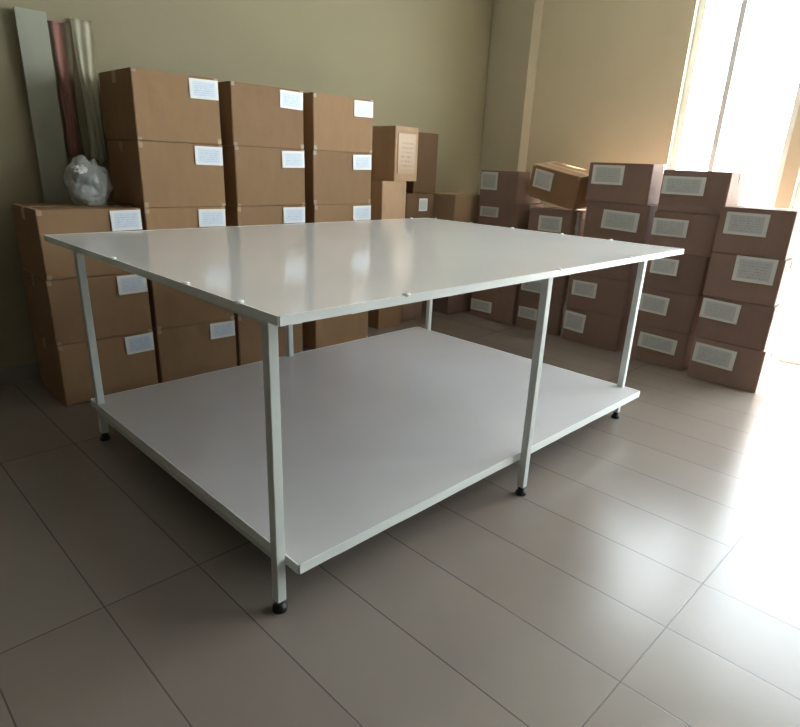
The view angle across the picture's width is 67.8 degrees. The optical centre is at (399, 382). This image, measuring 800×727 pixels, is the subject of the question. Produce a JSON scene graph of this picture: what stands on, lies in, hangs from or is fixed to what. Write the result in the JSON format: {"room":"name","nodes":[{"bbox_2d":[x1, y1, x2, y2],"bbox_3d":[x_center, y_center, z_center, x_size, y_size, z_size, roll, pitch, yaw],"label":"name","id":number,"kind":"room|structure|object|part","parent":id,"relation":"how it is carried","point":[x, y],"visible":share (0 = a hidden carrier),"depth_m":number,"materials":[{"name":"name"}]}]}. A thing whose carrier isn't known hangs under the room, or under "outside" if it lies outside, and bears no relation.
{"room":"storage room","nodes":[
{"label":"storage room","id":0,"kind":"room"},
{"bbox_2d":[47,20,84,156],"bbox_3d":[-1.623,-1.413,2.912,0.099,0.612,0.016,-17,28,-42],"label":"roll","id":1,"kind":"object","parent":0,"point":[59,33],"visible":0.99,"depth_m":2.89,"materials":[{"name":"pink plastic"}]},
{"bbox_2d":[70,18,106,162],"bbox_3d":[-1.551,-1.449,2.989,0.099,0.652,0.016,-17,28,-42],"label":"roll","id":2,"kind":"object","parent":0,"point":[82,30],"visible":1,"depth_m":2.97,"materials":[{"name":"cream cloth"}]},
{"bbox_2d":[0,0,493,368],"bbox_3d":[-4.018,-0.807,0.809,13.770,2.950,0.200,-17,28,-42],"label":"wall","id":3,"kind":"structure","parent":0,"point":[422,64],"depth_m":3.62,"materials":[{"name":"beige paint"}]},
{"bbox_2d":[0,362,40,385],"bbox_3d":[-4.043,0.576,1.192,13.250,0.090,0.012,-17,28,-42],"label":"baseboard","id":4,"kind":"structure","parent":3,"relation":"attached to","point":[27,372],"depth_m":3.12,"materials":[{"name":"tile"}]},
{"bbox_2d":[0,308,799,726],"bbox_3d":[-0.162,2.136,-2.334,13.770,0.100,11.350,-17,28,-42],"label":"floor","id":5,"kind":"structure","parent":0,"point":[646,572],"depth_m":1.73,"materials":[{"name":"tile"}]},
{"bbox_2d":[13,7,72,202],"bbox_3d":[-1.722,-0.881,3.016,0.130,1.750,0.018,-17,28,-42],"label":"board","id":6,"kind":"object","parent":5,"relation":"on","point":[31,25],"visible":0.44,"depth_m":2.84,"materials":[{"name":"grey"}]},
{"bbox_2d":[33,330,157,405],"bbox_3d":[-1.567,-0.128,3.084,0.456,0.303,0.386,-17,28,-42],"label":"cardboard box","id":7,"kind":"object","parent":5,"relation":"on","point":[126,362],"visible":0.63,"depth_m":2.95,"materials":[{"name":"brown cardboard"}]},
{"bbox_2d":[21,268,151,345],"bbox_3d":[-1.558,-0.412,2.979,0.456,0.303,0.386,-17,28,-42],"label":"cardboard box","id":8,"kind":"object","parent":7,"relation":"on","point":[120,306],"visible":0.75,"depth_m":2.85,"materials":[{"name":"brown cardboard"}]},
{"bbox_2d":[11,202,142,279],"bbox_3d":[-1.541,-0.698,2.879,0.456,0.303,0.386,-17,28,-42],"label":"cardboard box","id":9,"kind":"object","parent":8,"relation":"on","point":[47,260],"visible":0.73,"depth_m":2.71,"materials":[{"name":"brown cardboard"}]},
{"bbox_2d":[63,155,112,205],"bbox_3d":[-1.499,-0.972,2.857,0.208,0.230,0.172,-17,28,-42],"label":"plastic bag","id":10,"kind":"object","parent":9,"relation":"on","point":[87,183],"visible":1,"depth_m":2.80,"materials":[{"name":"grey plastic"}]},
{"bbox_2d":[152,318,236,382],"bbox_3d":[-1.233,-0.229,3.398,0.452,0.303,0.386,-17,28,-42],"label":"cardboard box","id":11,"kind":"object","parent":5,"relation":"on","point":[185,351],"visible":0.52,"depth_m":3.25,"materials":[{"name":"brown cardboard"}]},
{"bbox_2d":[147,279,233,329],"bbox_3d":[-1.223,-0.515,3.296,0.450,0.303,0.386,-17,28,-42],"label":"cardboard box","id":12,"kind":"object","parent":11,"relation":"on","point":[170,307],"visible":0.33,"depth_m":3.12,"materials":[{"name":"brown cardboard"}]},
{"bbox_2d":[114,202,225,229],"bbox_3d":[-1.216,-0.796,3.183,0.434,0.303,0.386,-17,28,-42],"label":"cardboard box","id":13,"kind":"object","parent":12,"relation":"on","point":[160,218],"visible":0.31,"depth_m":3.01,"materials":[{"name":"brown cardboard"}]},
{"bbox_2d":[107,140,225,207],"bbox_3d":[-1.204,-1.083,3.086,0.439,0.303,0.386,-17,28,-42],"label":"cardboard box","id":14,"kind":"object","parent":13,"relation":"on","point":[145,174],"visible":0.98,"depth_m":2.95,"materials":[{"name":"brown cardboard"}]},
{"bbox_2d":[99,67,220,144],"bbox_3d":[-1.190,-1.365,2.975,0.434,0.303,0.386,-17,28,-42],"label":"cardboard box","id":15,"kind":"object","parent":14,"relation":"on","point":[138,103],"visible":0.93,"depth_m":2.84,"materials":[{"name":"brown cardboard"}]},
{"bbox_2d":[234,316,302,365],"bbox_3d":[-0.903,-0.331,3.713,0.454,0.303,0.386,-17,28,-42],"label":"cardboard box","id":16,"kind":"object","parent":5,"relation":"on","point":[248,333],"visible":0.27,"depth_m":3.51,"materials":[{"name":"brown cardboard"}]},
{"bbox_3d":[-0.887,-0.616,3.610,0.457,0.303,0.386,-17,28,-42],"label":"cardboard box","id":17,"kind":"object","parent":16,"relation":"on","visible":0},
{"bbox_2d":[224,205,304,226],"bbox_3d":[-0.856,-0.907,3.528,0.454,0.303,0.386,-17,28,-42],"label":"cardboard box","id":18,"kind":"object","parent":17,"relation":"on","point":[272,214],"visible":0.21,"depth_m":3.33,"materials":[{"name":"brown cardboard"}]},
{"bbox_2d":[222,145,304,205],"bbox_3d":[-0.841,-1.191,3.421,0.452,0.303,0.386,-17,28,-42],"label":"cardboard box","id":19,"kind":"object","parent":18,"relation":"on","point":[253,176],"visible":0.8,"depth_m":3.26,"materials":[{"name":"brown cardboard"}]},
{"bbox_2d":[218,81,303,148],"bbox_3d":[-0.832,-1.475,3.316,0.452,0.303,0.386,-17,28,-42],"label":"cardboard box","id":20,"kind":"object","parent":19,"relation":"on","point":[251,115],"visible":0.73,"depth_m":3.16,"materials":[{"name":"brown cardboard"}]},
{"bbox_2d":[302,311,367,348],"bbox_3d":[-0.511,-0.450,4.082,0.457,0.303,0.386,-17,28,-42],"label":"cardboard box","id":21,"kind":"object","parent":5,"relation":"on","point":[320,333],"visible":0.27,"depth_m":3.93,"materials":[{"name":"brown cardboard"}]},
{"bbox_3d":[-0.499,-0.733,3.975,0.462,0.303,0.386,-17,28,-42],"label":"cardboard box","id":22,"kind":"object","parent":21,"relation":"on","visible":0},
{"bbox_2d":[305,204,370,222],"bbox_3d":[-0.487,-1.019,3.874,0.462,0.303,0.386,-17,28,-42],"label":"cardboard box","id":23,"kind":"object","parent":22,"relation":"on","point":[322,212],"visible":0.27,"depth_m":3.68,"materials":[{"name":"brown cardboard"}]},
{"bbox_2d":[304,150,371,204],"bbox_3d":[-0.478,-1.302,3.766,0.462,0.303,0.386,-17,28,-42],"label":"cardboard box","id":24,"kind":"object","parent":23,"relation":"on","point":[331,177],"visible":0.78,"depth_m":3.61,"materials":[{"name":"brown cardboard"}]},
{"bbox_2d":[303,92,372,152],"bbox_3d":[-0.464,-1.589,3.668,0.462,0.303,0.386,-17,28,-42],"label":"cardboard box","id":25,"kind":"object","parent":24,"relation":"on","point":[336,123],"visible":0.67,"depth_m":3.51,"materials":[{"name":"brown cardboard"}]},
{"bbox_2d":[44,218,683,613],"bbox_3d":[-0.057,-0.186,2.612,2.163,0.857,1.585,-17,28,-42],"label":"table","id":26,"kind":"object","parent":5,"relation":"on","point":[310,456],"visible":1,"depth_m":2.22,"materials":[{"name":"grey laminate"}]},
{"bbox_3d":[-1.246,-0.164,2.407,0.028,0.796,0.028,-17,28,-42],"label":"leg","id":27,"kind":"part","parent":26,"relation":"part of","materials":[{"name":"paint"}]},
{"bbox_3d":[-0.783,0.306,2.057,0.022,0.020,1.336,-17,28,-42],"label":"shelf rail","id":28,"kind":"part","parent":26,"relation":"part of","materials":[{"name":"paint"}]},
{"bbox_3d":[-0.764,-0.335,1.813,0.022,0.028,1.337,-16,27,-41],"label":"rail","id":29,"kind":"part","parent":26,"relation":"part of","materials":[{"name":"paint"}]},
{"bbox_3d":[-0.312,0.214,1.484,0.028,0.796,0.028,-17,28,-42],"label":"leg","id":30,"kind":"part","parent":26,"relation":"part of","materials":[{"name":"paint"}]},
{"bbox_3d":[-0.580,-0.393,3.107,0.028,0.796,0.028,-17,28,-42],"label":"leg","id":31,"kind":"part","parent":26,"relation":"part of","materials":[{"name":"paint"}]},
{"bbox_2d":[92,327,638,573],"bbox_3d":[-0.075,0.066,2.718,2.010,0.027,1.498,-17,28,-42],"label":"shelf","id":32,"kind":"object","parent":26,"relation":"attached to","point":[377,431],"depth_m":2.37,"materials":[{"name":"laminate"}]},
{"bbox_3d":[0.191,-0.597,3.749,0.028,0.796,0.028,-17,28,-42],"label":"leg","id":33,"kind":"part","parent":26,"relation":"part of","materials":[{"name":"paint"}]},
{"bbox_3d":[0.475,0.016,2.115,0.028,0.796,0.028,-17,28,-42],"label":"leg","id":34,"kind":"part","parent":26,"relation":"part of","materials":[{"name":"paint"}]},
{"bbox_3d":[1.103,-0.231,2.858,0.028,0.796,0.028,-17,28,-42],"label":"leg","id":35,"kind":"part","parent":26,"relation":"part of","materials":[{"name":"paint"}]},
{"bbox_2d":[368,305,400,328],"bbox_3d":[-0.182,-0.628,4.538,0.242,0.350,0.317,-17,28,-42],"label":"cardboard box","id":36,"kind":"object","parent":5,"relation":"on","point":[386,317],"visible":0.22,"depth_m":4.45,"materials":[{"name":"brown cardboard"}]},
{"bbox_3d":[-0.168,-0.957,4.418,0.242,0.350,0.317,-17,28,-42],"label":"cardboard box","id":37,"kind":"object","parent":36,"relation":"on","visible":0},
{"bbox_2d":[370,179,405,219],"bbox_3d":[-0.154,-1.282,4.298,0.242,0.345,0.317,-17,28,-42],"label":"cardboard box","id":38,"kind":"object","parent":37,"relation":"on","point":[388,198],"visible":0.41,"depth_m":4.16,"materials":[{"name":"brown cardboard"}]},
{"bbox_2d":[371,126,418,180],"bbox_3d":[-0.065,-1.633,4.247,0.232,0.355,0.320,-17,28,-42],"label":"cardboard box","id":39,"kind":"object","parent":38,"relation":"on","point":[394,153],"visible":0.91,"depth_m":4.14,"materials":[{"name":"brown cardboard"}]},
{"bbox_2d":[401,301,421,321],"bbox_3d":[0.020,-0.759,4.730,0.242,0.480,0.227,-17,28,-42],"label":"cardboard box","id":40,"kind":"object","parent":5,"relation":"on","point":[409,311],"visible":0.24,"depth_m":4.71,"materials":[{"name":"brown cardboard"}]},
{"bbox_2d":[405,192,433,218],"bbox_3d":[0.040,-1.209,4.564,0.302,0.480,0.300,-17,28,-42],"label":"cardboard box","id":41,"kind":"object","parent":40,"relation":"on","point":[418,205],"visible":0.23,"depth_m":4.41,"materials":[{"name":"brown cardboard"}]},
{"bbox_2d":[406,132,437,192],"bbox_3d":[0.114,-1.666,4.510,0.252,0.420,0.227,-17,28,-42],"label":"cardboard box","id":42,"kind":"object","parent":41,"relation":"on","point":[425,182],"visible":0.54,"depth_m":4.44,"materials":[{"name":"brown cardboard"}]},
{"bbox_2d":[422,292,470,314],"bbox_3d":[0.400,-0.792,5.100,0.332,0.317,0.327,-17,28,-42],"label":"cardboard box","id":43,"kind":"object","parent":5,"relation":"on","point":[447,305],"visible":0.37,"depth_m":4.99,"materials":[{"name":"brown cardboard"}]},
{"bbox_3d":[0.413,-1.090,4.991,0.332,0.317,0.327,-17,28,-42],"label":"cardboard box","id":44,"kind":"object","parent":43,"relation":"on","visible":0},
{"bbox_2d":[433,192,478,223],"bbox_3d":[0.425,-1.387,4.882,0.332,0.317,0.327,-17,28,-42],"label":"cardboard box","id":45,"kind":"object","parent":44,"relation":"on","point":[460,207],"visible":0.56,"depth_m":4.74,"materials":[{"name":"brown cardboard"}]},
{"bbox_2d":[470,290,518,324],"bbox_3d":[0.854,-0.661,4.925,0.432,0.228,0.340,21,27,41],"label":"cardboard box","id":46,"kind":"object","parent":5,"relation":"on","point":[500,307],"visible":0.43,"depth_m":4.79,"materials":[{"name":"brown cardboard"}]},
{"bbox_2d":[486,283,519,295],"bbox_3d":[0.864,-0.875,4.847,0.340,0.228,0.432,-17,28,-42],"label":"cardboard box","id":47,"kind":"object","parent":46,"relation":"on","point":[513,290],"visible":0.12,"depth_m":4.66,"materials":[{"name":"brown cardboard"}]},
{"bbox_3d":[0.864,-1.091,4.773,0.412,0.228,0.341,21,27,41],"label":"cardboard box","id":48,"kind":"object","parent":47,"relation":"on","visible":0},
{"bbox_2d":[477,201,542,229],"bbox_3d":[0.865,-1.310,4.707,0.340,0.228,0.382,-17,28,-42],"label":"cardboard box","id":49,"kind":"object","parent":48,"relation":"on","point":[509,215],"visible":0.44,"depth_m":4.56,"materials":[{"name":"brown cardboard"}]},
{"bbox_2d":[479,170,539,203],"bbox_3d":[0.864,-1.528,4.638,0.352,0.228,0.340,21,27,41],"label":"cardboard box","id":50,"kind":"object","parent":49,"relation":"on","point":[512,187],"visible":0.84,"depth_m":4.50,"materials":[{"name":"brown cardboard"}]},
{"bbox_2d":[515,298,563,335],"bbox_3d":[1.160,-0.541,4.639,0.340,0.224,0.382,-17,28,-42],"label":"cardboard box","id":51,"kind":"object","parent":5,"relation":"on","point":[527,310],"visible":0.43,"depth_m":4.54,"materials":[{"name":"brown cardboard"}]},
{"bbox_2d":[519,275,568,305],"bbox_3d":[1.170,-0.752,4.563,0.340,0.224,0.382,-17,28,-42],"label":"cardboard box","id":52,"kind":"object","parent":51,"relation":"on","point":[530,290],"visible":0.32,"depth_m":4.40,"materials":[{"name":"brown cardboard"}]},
{"bbox_3d":[1.175,-0.963,4.489,0.372,0.224,0.341,21,27,41],"label":"cardboard box","id":53,"kind":"object","parent":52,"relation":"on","visible":0},
{"bbox_2d":[528,207,585,236],"bbox_3d":[1.188,-1.170,4.403,0.340,0.224,0.352,-17,28,-42],"label":"cardboard box","id":54,"kind":"object","parent":53,"relation":"on","point":[558,220],"visible":0.61,"depth_m":4.27,"materials":[{"name":"brown cardboard"}]},
{"bbox_2d":[527,161,588,209],"bbox_3d":[1.176,-1.422,4.279,0.300,0.322,0.436,-17,28,-42],"label":"cardboard box","id":55,"kind":"object","parent":54,"relation":"on","point":[554,182],"visible":0.83,"depth_m":4.18,"materials":[{"name":"brown cardboard"}]},
{"bbox_2d":[560,212,580,336],"bbox_3d":[1.222,-0.765,4.284,0.024,0.893,0.030,-17,28,-42],"label":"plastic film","id":56,"kind":"object","parent":5,"relation":"on","point":[578,213],"visible":0.52,"depth_m":4.31,"materials":[{"name":"plastic"}]},
{"bbox_2d":[562,306,628,351],"bbox_3d":[1.462,-0.420,4.315,0.340,0.244,0.431,-17,28,-42],"label":"cardboard box","id":57,"kind":"object","parent":5,"relation":"on","point":[604,331],"visible":0.62,"depth_m":4.18,"materials":[{"name":"brown cardboard"}]},
{"bbox_2d":[567,273,635,317],"bbox_3d":[1.474,-0.647,4.225,0.438,0.244,0.340,21,27,41],"label":"cardboard box","id":58,"kind":"object","parent":57,"relation":"on","point":[613,297],"visible":0.59,"depth_m":4.09,"materials":[{"name":"brown cardboard"}]},
{"bbox_2d":[579,244,648,281],"bbox_3d":[1.486,-0.874,4.136,0.340,0.244,0.428,-17,28,-42],"label":"cardboard box","id":59,"kind":"object","parent":58,"relation":"on","point":[627,272],"visible":0.18,"depth_m":3.97,"materials":[{"name":"brown cardboard"}]},
{"bbox_2d":[583,201,657,243],"bbox_3d":[1.528,-1.091,4.023,0.340,0.244,0.438,-17,28,-42],"label":"cardboard box","id":60,"kind":"object","parent":59,"relation":"on","point":[633,223],"visible":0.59,"depth_m":3.89,"materials":[{"name":"brown cardboard"}]},
{"bbox_2d":[585,162,674,204],"bbox_3d":[1.523,-1.326,3.955,0.340,0.244,0.433,-17,28,-42],"label":"cardboard box","id":61,"kind":"object","parent":60,"relation":"on","point":[627,183],"visible":0.86,"depth_m":3.82,"materials":[{"name":"brown cardboard"}]},
{"bbox_2d":[630,323,695,370],"bbox_3d":[1.771,-0.272,3.955,0.340,0.238,0.369,-17,28,-42],"label":"cardboard box","id":62,"kind":"object","parent":5,"relation":"on","point":[658,346],"visible":0.52,"depth_m":3.82,"materials":[{"name":"brown cardboard"}]},
{"bbox_2d":[636,287,703,333],"bbox_3d":[1.783,-0.495,3.875,0.369,0.238,0.340,21,27,41],"label":"cardboard box","id":63,"kind":"object","parent":62,"relation":"on","point":[671,311],"visible":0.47,"depth_m":3.74,"materials":[{"name":"brown cardboard"}]},
{"bbox_2d":[643,254,710,296],"bbox_3d":[1.794,-0.717,3.789,0.340,0.238,0.379,-17,28,-42],"label":"cardboard box","id":64,"kind":"object","parent":63,"relation":"on","point":[686,274],"visible":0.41,"depth_m":3.65,"materials":[{"name":"brown cardboard"}]},
{"bbox_2d":[649,211,718,256],"bbox_3d":[1.816,-0.937,3.699,0.341,0.238,0.379,-17,28,-42],"label":"cardboard box","id":65,"kind":"object","parent":64,"relation":"on","point":[693,233],"visible":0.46,"depth_m":3.57,"materials":[{"name":"brown cardboard"}]},
{"bbox_2d":[657,170,750,215],"bbox_3d":[1.834,-1.156,3.606,0.388,0.238,0.340,21,27,41],"label":"cardboard box","id":66,"kind":"object","parent":65,"relation":"on","point":[684,191],"visible":0.91,"depth_m":3.48,"materials":[{"name":"brown cardboard"}]},
{"bbox_2d":[687,337,782,392],"bbox_3d":[2.028,-0.145,3.620,0.340,0.252,0.392,-17,27,-42],"label":"cardboard box","id":67,"kind":"object","parent":5,"relation":"on","point":[747,369],"visible":0.76,"depth_m":3.50,"materials":[{"name":"brown cardboard"}]},
{"bbox_2d":[695,295,790,350],"bbox_3d":[2.033,-0.385,3.541,0.382,0.252,0.340,21,27,41],"label":"cardboard box","id":68,"kind":"object","parent":67,"relation":"on","point":[745,324],"visible":0.76,"depth_m":3.42,"materials":[{"name":"brown cardboard"}]},
{"bbox_2d":[703,252,799,306],"bbox_3d":[2.037,-0.622,3.455,0.382,0.252,0.340,21,27,41],"label":"cardboard box","id":69,"kind":"object","parent":68,"relation":"on","point":[750,279],"visible":0.84,"depth_m":3.33,"materials":[{"name":"brown cardboard"}]},
{"bbox_2d":[712,205,799,259],"bbox_3d":[2.046,-0.859,3.371,0.340,0.252,0.378,-17,28,-42],"label":"cardboard box","id":70,"kind":"object","parent":69,"relation":"on","point":[755,231],"visible":1,"depth_m":3.25,"materials":[{"name":"brown cardboard"}]},
{"bbox_2d":[526,0,799,209],"bbox_3d":[4.719,-0.759,1.685,0.200,2.950,10.950,-17,28,-42],"label":"wall","id":71,"kind":"structure","parent":0,"point":[610,78],"depth_m":4.40,"materials":[{"name":"beige paint"}]},
{"bbox_2d":[478,0,543,194],"bbox_3d":[0.900,-2.156,5.049,0.120,2.950,0.400,-17,28,-42],"label":"pillar","id":72,"kind":"structure","parent":71,"relation":"attached to","point":[516,24],"depth_m":4.88,"materials":[{"name":"paint"}]},
{"bbox_2d":[670,0,799,207],"bbox_3d":[2.219,-1.981,3.854,0.140,1.950,0.740,-17,28,-42],"label":"window","id":73,"kind":"structure","parent":71,"relation":"in","point":[704,5],"depth_m":3.99,"materials":[{"name":"white"}]},
{"bbox_2d":[778,179,799,364],"bbox_3d":[3.082,-1.279,3.203,0.090,2.750,1.530,-17,28,-42],"label":"door","id":74,"kind":"structure","parent":71,"relation":"in","point":[793,359],"depth_m":4.00,"materials":[{"name":"white"}]}
]}

